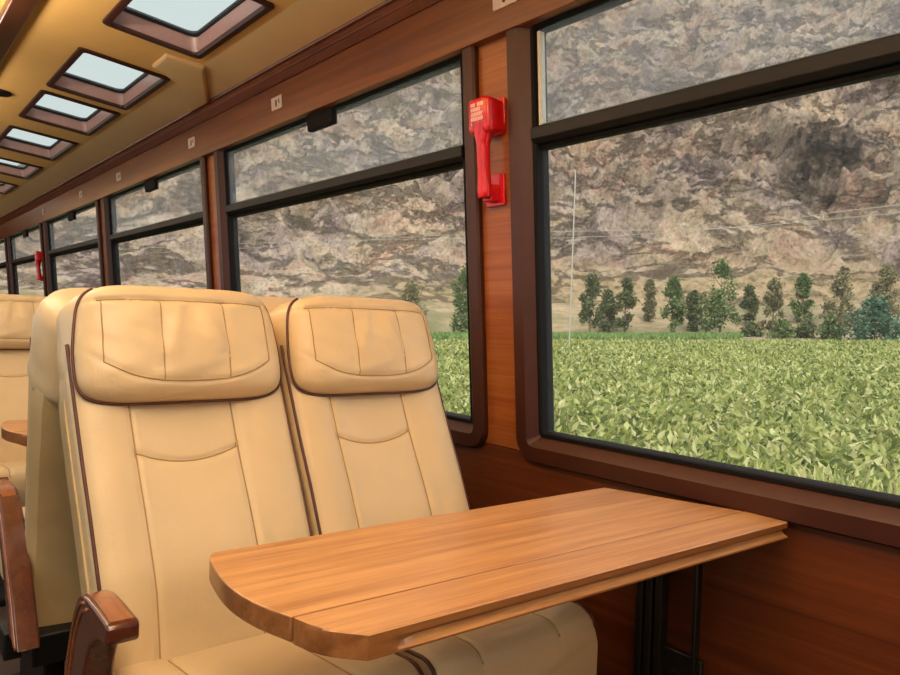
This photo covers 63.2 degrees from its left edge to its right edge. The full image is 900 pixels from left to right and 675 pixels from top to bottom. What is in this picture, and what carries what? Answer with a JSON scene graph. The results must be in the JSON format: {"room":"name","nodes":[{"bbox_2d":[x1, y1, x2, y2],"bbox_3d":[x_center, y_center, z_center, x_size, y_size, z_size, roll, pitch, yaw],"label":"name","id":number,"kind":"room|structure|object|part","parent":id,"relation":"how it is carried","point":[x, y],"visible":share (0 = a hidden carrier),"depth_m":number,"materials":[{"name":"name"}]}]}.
{"room":"train carriage","nodes":[
{"label":"train carriage","id":0,"kind":"room"},
{"bbox_2d":[0,577,65,674],"bbox_3d":[-3.160,0.966,3.928,3.020,0.060,16.400,1,2,-39],"label":"floor","id":1,"kind":"structure","parent":0,"point":[8,667],"depth_m":2.32,"materials":[{"name":"brown carpet"}]},
{"bbox_2d":[1,420,27,446],"bbox_3d":[-0.992,0.667,2.650,1.084,0.740,0.406,1,2,-37],"label":"folding table","id":2,"kind":"object","parent":1,"relation":"on","point":[14,431],"visible":0.19,"depth_m":2.31,"materials":[{"name":"brown wood"}]},
{"bbox_2d":[0,294,45,606],"bbox_3d":[-1.808,0.409,3.064,0.497,1.181,0.767,1,2,-39],"label":"seat","id":3,"kind":"object","parent":1,"relation":"on","point":[17,312],"visible":0.32,"depth_m":3.13,"materials":[{"name":"beige leather"}]},
{"bbox_3d":[-1.745,0.824,3.016,0.440,0.360,0.510,1,2,-39],"label":"frame","id":4,"kind":"part","parent":3,"relation":"part of","materials":[{"name":"black metal"}]},
{"bbox_2d":[0,461,25,506],"bbox_3d":[-1.678,0.575,2.938,0.438,0.195,0.395,1,2,-39],"label":"cushion","id":5,"kind":"object","parent":3,"relation":"on","point":[15,471],"depth_m":2.75,"materials":[{"name":"beige leather"}]},
{"bbox_3d":[-1.879,0.227,3.173,0.465,0.750,0.338,1,2,-39],"label":"backrest","id":6,"kind":"part","parent":3,"relation":"part of","materials":[{"name":"beige leather"}]},
{"bbox_2d":[0,288,94,674],"bbox_3d":[-0.954,0.462,2.018,0.497,1.181,0.767,1,2,-39],"label":"seat","id":7,"kind":"object","parent":1,"relation":"on","point":[39,572],"visible":0.27,"depth_m":1.78,"materials":[{"name":"beige leather"}]},
{"bbox_2d":[0,507,24,577],"bbox_3d":[-1.058,0.613,2.180,0.438,0.195,0.395,1,2,-39],"label":"cushion","id":8,"kind":"object","parent":7,"relation":"on","point":[1,571],"depth_m":2.16,"materials":[{"name":"brown wood"}]},
{"bbox_3d":[-1.115,0.555,1.863,0.048,0.309,0.483,1,2,-39],"label":"armrest","id":9,"kind":"part","parent":7,"relation":"part of","materials":[{"name":"brown wood"}]},
{"bbox_3d":[-0.853,0.289,1.916,0.465,0.750,0.338,1,2,-39],"label":"backrest","id":10,"kind":"part","parent":7,"relation":"part of","materials":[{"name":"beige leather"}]},
{"bbox_3d":[-1.008,0.869,2.114,0.440,0.360,0.510,1,2,-39],"label":"frame","id":11,"kind":"part","parent":7,"relation":"part of","materials":[{"name":"black metal"}]},
{"bbox_2d":[56,285,423,674],"bbox_3d":[-0.462,0.492,1.415,0.497,1.181,0.767,1,2,-39],"label":"seat","id":12,"kind":"object","parent":1,"relation":"on","point":[179,450],"visible":0.88,"depth_m":1.43,"materials":[{"name":"beige leather"}]},
{"bbox_3d":[-0.589,0.603,1.218,0.048,0.360,0.287,1,2,-39],"label":"armrest","id":13,"kind":"part","parent":12,"relation":"part of","materials":[{"name":"brown wood"}]},
{"bbox_3d":[-0.533,0.309,1.524,0.465,0.750,0.338,1,2,-39],"label":"backrest","id":14,"kind":"part","parent":12,"relation":"part of","materials":[{"name":"beige leather"}]},
{"bbox_2d":[112,633,419,674],"bbox_3d":[-0.332,0.657,1.290,0.438,0.195,0.395,1,2,-39],"label":"cushion","id":15,"kind":"object","parent":12,"relation":"on","point":[151,653],"depth_m":1.33,"materials":[{"name":"beige leather"}]},
{"bbox_2d":[256,296,300,313],"bbox_3d":[-0.594,0.467,2.312,0.477,1.181,0.768,1,2,-39],"label":"seat","id":16,"kind":"object","parent":1,"relation":"on","point":[271,303],"visible":0.02,"depth_m":2.02,"materials":[{"name":"beige leather"}]},
{"bbox_2d":[269,296,597,674],"bbox_3d":[-0.100,0.497,1.712,0.471,1.181,0.767,1,2,-39],"label":"seat","id":17,"kind":"object","parent":1,"relation":"on","point":[372,437],"visible":0.71,"depth_m":1.73,"materials":[{"name":"beige leather"}]},
{"bbox_3d":[-0.181,0.314,1.812,0.465,0.750,0.338,1,2,-39],"label":"backrest","id":18,"kind":"part","parent":17,"relation":"part of","materials":[{"name":"beige leather"}]},
{"bbox_2d":[399,602,597,674],"bbox_3d":[0.021,0.662,1.578,0.438,0.195,0.395,1,2,-39],"label":"cushion","id":19,"kind":"object","parent":17,"relation":"on","point":[561,639],"depth_m":1.45,"materials":[{"name":"beige leather"}]},
{"bbox_2d":[209,488,787,674],"bbox_3d":[0.130,0.734,1.347,1.084,0.740,0.406,1,2,-37],"label":"folding table","id":20,"kind":"object","parent":1,"relation":"on","point":[370,593],"visible":1,"depth_m":1.20,"materials":[{"name":"brown wood"}]},
{"bbox_3d":[0.520,0.784,1.698,0.014,0.027,0.028,1,2,-37],"label":"knob","id":21,"kind":"part","parent":20,"relation":"part of","materials":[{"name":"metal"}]},
{"bbox_2d":[0,0,385,217],"bbox_3d":[-3.086,-1.287,3.876,2.700,0.150,16.400,1,2,-39],"label":"ceiling","id":22,"kind":"structure","parent":0,"point":[55,29],"depth_m":3.19,"materials":[{"name":"beige paint"}]},
{"bbox_2d":[0,89,11,96],"bbox_3d":[-2.387,-1.301,3.890,0.100,0.022,0.100,1,2,-39],"label":"ceiling speaker","id":23,"kind":"object","parent":22,"relation":"attached to","point":[3,93],"visible":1,"depth_m":3.88,"materials":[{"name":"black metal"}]},
{"bbox_2d":[0,181,17,194],"bbox_3d":[-4.210,-1.428,6.653,0.392,0.132,0.694,1,2,-39],"label":"skylight","id":24,"kind":"object","parent":22,"relation":"attached to","point":[5,187],"visible":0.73,"depth_m":6.83,"materials":[{"name":"brown paint"}]},
{"bbox_2d":[0,0,39,63],"bbox_3d":[-2.752,-1.337,4.146,0.085,0.060,16.400,1,2,-39],"label":"trim","id":25,"kind":"structure","parent":22,"relation":"attached to","point":[14,14],"depth_m":2.86,"materials":[{"name":"brown wood"}]},
{"bbox_2d":[0,157,42,179],"bbox_3d":[-3.505,-1.385,5.790,0.392,0.132,0.684,1,2,-39],"label":"skylight","id":26,"kind":"object","parent":22,"relation":"attached to","point":[25,172],"visible":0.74,"depth_m":6.05,"materials":[{"name":"brown paint"}]},
{"bbox_2d":[0,125,77,160],"bbox_3d":[-2.813,-1.343,4.943,0.392,0.132,0.754,1,2,-39],"label":"skylight","id":27,"kind":"object","parent":22,"relation":"attached to","point":[61,146],"visible":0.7,"depth_m":5.17,"materials":[{"name":"brown paint"}]},
{"bbox_2d":[18,90,119,135],"bbox_3d":[-2.171,-1.303,4.157,0.392,0.132,0.684,1,2,-39],"label":"skylight","id":28,"kind":"object","parent":22,"relation":"attached to","point":[87,126],"visible":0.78,"depth_m":4.35,"materials":[{"name":"brown paint"}]},
{"bbox_2d":[46,47,170,109],"bbox_3d":[-1.662,-1.272,3.534,0.392,0.132,0.714,1,2,-39],"label":"skylight","id":29,"kind":"object","parent":22,"relation":"attached to","point":[125,98],"visible":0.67,"depth_m":3.72,"materials":[{"name":"brown paint"}]},
{"bbox_2d":[152,53,209,111],"bbox_3d":[-1.254,-1.179,3.433,0.228,0.074,0.671,2,1,-15],"label":"rib","id":30,"kind":"object","parent":22,"relation":"attached to","point":[190,76],"visible":1,"depth_m":3.28,"materials":[{"name":"beige paint"}]},
{"bbox_2d":[102,0,274,58],"bbox_3d":[-0.983,-1.230,2.702,0.392,0.132,0.724,1,2,-39],"label":"skylight","id":31,"kind":"object","parent":22,"relation":"attached to","point":[240,14],"visible":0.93,"depth_m":2.91,"materials":[{"name":"brown paint"}]},
{"bbox_2d":[15,36,899,674],"bbox_3d":[-2.008,-0.127,4.814,0.179,2.160,16.400,1,2,-39],"label":"wall","id":32,"kind":"structure","parent":0,"point":[810,601],"depth_m":1.65,"materials":[{"name":"brown wood"}]},
{"bbox_2d":[0,238,10,293],"bbox_3d":[-5.907,-0.668,9.570,0.172,1.296,1.993,1,2,-39],"label":"window","id":33,"kind":"structure","parent":32,"relation":"in","point":[3,264],"depth_m":8.78,"materials":[{"name":"brown paint"}]},
{"bbox_2d":[6,224,47,296],"bbox_3d":[-4.561,-0.585,7.922,0.172,1.296,1.993,1,2,-39],"label":"window","id":34,"kind":"structure","parent":32,"relation":"in","point":[13,262],"depth_m":8.39,"materials":[{"name":"brown paint"}]},
{"bbox_2d":[34,251,44,280],"bbox_3d":[-4.001,-0.697,7.143,0.102,0.304,0.090,1,2,-39],"label":"hammer","id":35,"kind":"object","parent":32,"relation":"attached to","point":[38,254],"visible":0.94,"depth_m":7.11,"materials":[{"name":"red plastic"}]},
{"bbox_2d":[43,200,105,295],"bbox_3d":[-3.215,-0.503,6.273,0.172,1.296,1.993,1,2,-39],"label":"window","id":36,"kind":"structure","parent":32,"relation":"in","point":[51,253],"depth_m":6.41,"materials":[{"name":"brown paint"}]},
{"bbox_2d":[116,172,120,181],"bbox_3d":[-2.238,-1.085,4.940,0.008,0.052,0.096,1,2,-39],"label":"number plate","id":37,"kind":"object","parent":32,"relation":"attached to","point":[118,175],"visible":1,"depth_m":4.93,"materials":[{"name":"beige plastic"}]},
{"bbox_2d":[102,157,213,289],"bbox_3d":[-1.868,-0.420,4.625,0.172,1.296,1.993,1,2,-39],"label":"window","id":38,"kind":"structure","parent":32,"relation":"in","point":[112,237],"depth_m":4.50,"materials":[{"name":"brown paint"}]},
{"bbox_2d":[188,136,195,148],"bbox_3d":[-1.369,-1.032,3.876,0.008,0.052,0.096,1,2,-39],"label":"number plate","id":39,"kind":"object","parent":32,"relation":"attached to","point":[191,141],"visible":1,"depth_m":3.87,"materials":[{"name":"beige plastic"}]},
{"bbox_2d":[0,0,442,225],"bbox_3d":[-2.049,-1.196,4.727,0.116,0.142,16.400,1,2,-39],"label":"trim","id":40,"kind":"structure","parent":32,"relation":"attached to","point":[388,13],"depth_m":3.15,"materials":[{"name":"brown wood"}]},
{"bbox_2d":[271,94,282,110],"bbox_3d":[-0.734,-0.993,3.098,0.008,0.052,0.096,1,2,-39],"label":"number plate","id":41,"kind":"object","parent":32,"relation":"attached to","point":[276,102],"visible":1,"depth_m":3.09,"materials":[{"name":"beige plastic"}]},
{"bbox_2d":[0,0,593,240],"bbox_3d":[-2.024,-1.105,4.752,0.101,0.241,16.400,1,2,-39],"label":"trim","id":42,"kind":"structure","parent":32,"relation":"attached to","point":[439,33],"depth_m":2.73,"materials":[{"name":"brown wood"}]},
{"bbox_2d":[213,46,488,447],"bbox_3d":[-0.522,-0.338,2.977,0.172,1.296,1.993,1,2,-39],"label":"window","id":43,"kind":"structure","parent":32,"relation":"in","point":[471,431],"depth_m":2.40,"materials":[{"name":"brown paint"}]},
{"bbox_2d":[469,95,506,207],"bbox_3d":[0.108,-0.535,2.102,0.102,0.304,0.090,1,2,-39],"label":"hammer","id":44,"kind":"object","parent":32,"relation":"attached to","point":[487,114],"visible":1,"depth_m":2.08,"materials":[{"name":"red plastic"}]},
{"bbox_3d":[0.134,-0.429,2.135,0.017,0.092,0.080,1,2,-39],"label":"foot plate","id":45,"kind":"part","parent":44,"relation":"part of","materials":[{"name":"red plastic"}]},
{"bbox_3d":[0.130,-0.646,2.115,0.016,0.082,0.089,1,2,-39],"label":"plate","id":46,"kind":"part","parent":44,"relation":"part of","materials":[{"name":"red plastic"}]},
{"bbox_2d":[493,0,517,10],"bbox_3d":[0.151,-0.939,2.015,0.008,0.052,0.096,1,2,-39],"label":"number plate","id":47,"kind":"object","parent":32,"relation":"attached to","point":[497,4],"visible":1,"depth_m":2.02,"materials":[{"name":"beige plastic"}]},
{"bbox_2d":[506,0,899,549],"bbox_3d":[0.825,-0.256,1.328,0.172,1.296,1.993,1,2,-39],"label":"window","id":48,"kind":"structure","parent":32,"relation":"in","point":[866,515],"depth_m":1.80,"materials":[{"name":"brown paint"}]},
{"label":"outside","id":49,"kind":"structure","parent":0,"visible":0},
{"bbox_2d":[0,289,899,340],"bbox_3d":[28.397,-3.850,126.101,184.500,12.364,226.950,1,2,-39],"label":"ground","id":50,"kind":"structure","parent":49,"point":[438,317],"depth_m":151.52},
{"bbox_2d":[400,280,428,316],"bbox_3d":[-7.811,-6.322,149.927,5.911,11.095,6.384,1,2,-39],"label":"tree","id":51,"kind":"object","parent":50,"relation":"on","point":[412,293],"visible":0.36,"depth_m":148.99,"materials":[{"name":"green plant"}]},
{"bbox_2d":[449,263,467,332],"bbox_3d":[2.670,-6.715,131.932,6.037,13.541,5.740,1,2,-39],"label":"tree","id":52,"kind":"object","parent":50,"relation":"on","point":[461,308],"visible":0.62,"depth_m":131.13,"materials":[{"name":"green plant"}]},
{"bbox_2d":[430,331,743,339],"bbox_3d":[-2.934,-0.663,112.320,84.023,3.681,69.757,1,2,-39],"label":"strip","id":53,"kind":"object","parent":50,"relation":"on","point":[442,335],"visible":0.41,"depth_m":110.12,"materials":[{"name":"green plant"}]},
{"bbox_2d":[578,272,605,331],"bbox_3d":[26.394,-6.388,137.479,5.907,12.583,5.477,1,2,-39],"label":"tree","id":54,"kind":"object","parent":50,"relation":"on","point":[587,312],"visible":1,"depth_m":136.55,"materials":[{"name":"green plant"}]},
{"bbox_2d":[594,288,618,332],"bbox_3d":[31.593,-5.151,146.865,5.022,9.453,5.677,1,2,-39],"label":"tree","id":55,"kind":"object","parent":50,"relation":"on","point":[608,301],"visible":0.85,"depth_m":145.89,"materials":[{"name":"green plant"}]},
{"bbox_2d":[613,277,639,332],"bbox_3d":[34.425,-6.084,141.966,4.698,11.690,4.568,1,2,-39],"label":"tree","id":56,"kind":"object","parent":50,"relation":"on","point":[625,296],"visible":1,"depth_m":141.47,"materials":[{"name":"green plant"}]},
{"bbox_2d":[641,278,657,321],"bbox_3d":[41.678,-7.721,152.468,3.756,9.768,3.802,1,2,-39],"label":"tree","id":57,"kind":"object","parent":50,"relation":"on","point":[649,307],"visible":1,"depth_m":151.63,"materials":[{"name":"green plant"}]},
{"bbox_2d":[660,275,689,332],"bbox_3d":[41.366,-5.901,135.419,5.366,11.743,5.037,1,2,-39],"label":"tree","id":58,"kind":"object","parent":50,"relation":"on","point":[673,290],"visible":1,"depth_m":134.99,"materials":[{"name":"green plant"}]},
{"bbox_2d":[685,290,704,331],"bbox_3d":[47.377,-4.806,141.928,4.642,9.143,4.317,1,2,-39],"label":"tree","id":59,"kind":"object","parent":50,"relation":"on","point":[692,298],"visible":0.9,"depth_m":141.40,"materials":[{"name":"green plant"}]},
{"bbox_2d":[696,256,742,332],"bbox_3d":[47.930,-7.225,129.485,7.547,14.723,8.041,1,2,-39],"label":"tree","id":60,"kind":"object","parent":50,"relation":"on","point":[715,311],"visible":1,"depth_m":128.47,"materials":[{"name":"green plant"}]},
{"bbox_2d":[738,283,759,321],"bbox_3d":[59.386,-6.422,144.208,4.071,8.900,3.974,1,2,-39],"label":"tree","id":61,"kind":"object","parent":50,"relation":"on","point":[750,303],"visible":0.96,"depth_m":143.81,"materials":[{"name":"green plant"}]},
{"bbox_2d":[738,319,766,336],"bbox_3d":[48.879,-1.218,118.213,3.695,3.520,4.397,1,2,-39],"label":"bush","id":62,"kind":"object","parent":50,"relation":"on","point":[751,328],"visible":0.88,"depth_m":117.89,"materials":[{"name":"green plant"}]},
{"bbox_2d":[759,277,785,332],"bbox_3d":[57.253,-5.420,129.872,4.602,11.049,4.417,1,2,-39],"label":"tree","id":63,"kind":"object","parent":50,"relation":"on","point":[774,299],"visible":0.93,"depth_m":129.16,"materials":[{"name":"green plant"}]},
{"bbox_2d":[766,316,797,338],"bbox_3d":[50.462,-1.178,111.186,3.826,4.140,4.692,1,2,-39],"label":"bush","id":64,"kind":"object","parent":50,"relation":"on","point":[784,329],"visible":0.95,"depth_m":110.47,"materials":[{"name":"green plant"}]},
{"bbox_2d":[787,272,815,321],"bbox_3d":[68.926,-7.629,142.511,4.896,10.275,4.810,1,2,-39],"label":"tree","id":65,"kind":"object","parent":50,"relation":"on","point":[803,282],"visible":0.99,"depth_m":141.92,"materials":[{"name":"green plant"}]},
{"bbox_2d":[794,313,817,337],"bbox_3d":[54.163,-1.460,111.153,4.489,4.516,3.705,1,2,-39],"label":"bush","id":66,"kind":"object","parent":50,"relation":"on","point":[806,328],"visible":0.92,"depth_m":110.83,"materials":[{"name":"green plant"}]},
{"bbox_2d":[815,314,847,339],"bbox_3d":[56.457,-1.276,108.321,4.809,4.440,3.900,1,2,-39],"label":"bush","id":67,"kind":"object","parent":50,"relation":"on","point":[831,327],"visible":0.92,"depth_m":107.86,"materials":[{"name":"green plant"}]},
{"bbox_2d":[819,265,855,330],"bbox_3d":[68.313,-6.307,128.425,6.164,12.802,6.144,1,2,-39],"label":"tree","id":68,"kind":"object","parent":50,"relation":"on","point":[829,307],"visible":0.79,"depth_m":127.94,"materials":[{"name":"green plant"}]},
{"bbox_2d":[840,288,899,340],"bbox_3d":[58.964,-2.873,101.578,6.868,7.728,9.296,1,2,-39],"label":"bush","id":69,"kind":"object","parent":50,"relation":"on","point":[875,310],"visible":0.95,"depth_m":100.91,"materials":[{"name":"green plant"}]},
{"bbox_2d":[868,264,899,319],"bbox_3d":[81.472,-8.393,137.204,5.476,10.899,6.268,1,2,-39],"label":"tree","id":70,"kind":"object","parent":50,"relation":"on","point":[888,277],"visible":0.7,"depth_m":136.59,"materials":[{"name":"green plant"}]},
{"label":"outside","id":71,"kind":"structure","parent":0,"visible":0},
{"bbox_2d":[469,360,899,489],"bbox_3d":[13.930,0.995,69.620,109.280,3.753,128.098,1,2,-39],"label":"field","id":72,"kind":"structure","parent":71,"point":[615,360],"depth_m":17.96,"materials":[{"name":"plant"}]},
{"bbox_2d":[119,171,897,345],"bbox_3d":[-0.211,-6.866,76.521,39.324,15.400,109.769,1,2,-39],"label":"power line","id":73,"kind":"object","parent":72,"relation":"on","point":[573,231],"visible":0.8,"depth_m":60.95,"materials":[{"name":"metal"}]},
{"bbox_2d":[433,337,899,492],"bbox_3d":[9.629,0.665,76.888,107.960,4.595,106.691,1,2,-39],"label":"plants","id":74,"kind":"object","parent":72,"relation":"on","point":[677,366],"visible":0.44,"depth_m":16.17,"materials":[{"name":"green plant"}]},
{"bbox_2d":[652,447,899,494],"bbox_3d":[2.374,1.390,5.695,7.261,0.572,4.318,2,1,8],"label":"weeds","id":75,"kind":"object","parent":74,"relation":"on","point":[818,473],"visible":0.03,"depth_m":6.69,"materials":[{"name":"green plant"}]},
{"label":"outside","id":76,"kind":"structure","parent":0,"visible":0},
{"bbox_2d":[0,0,899,304],"bbox_3d":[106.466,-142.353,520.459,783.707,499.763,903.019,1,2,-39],"label":"mountain","id":77,"kind":"structure","parent":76,"point":[836,150],"depth_m":201.42}
]}

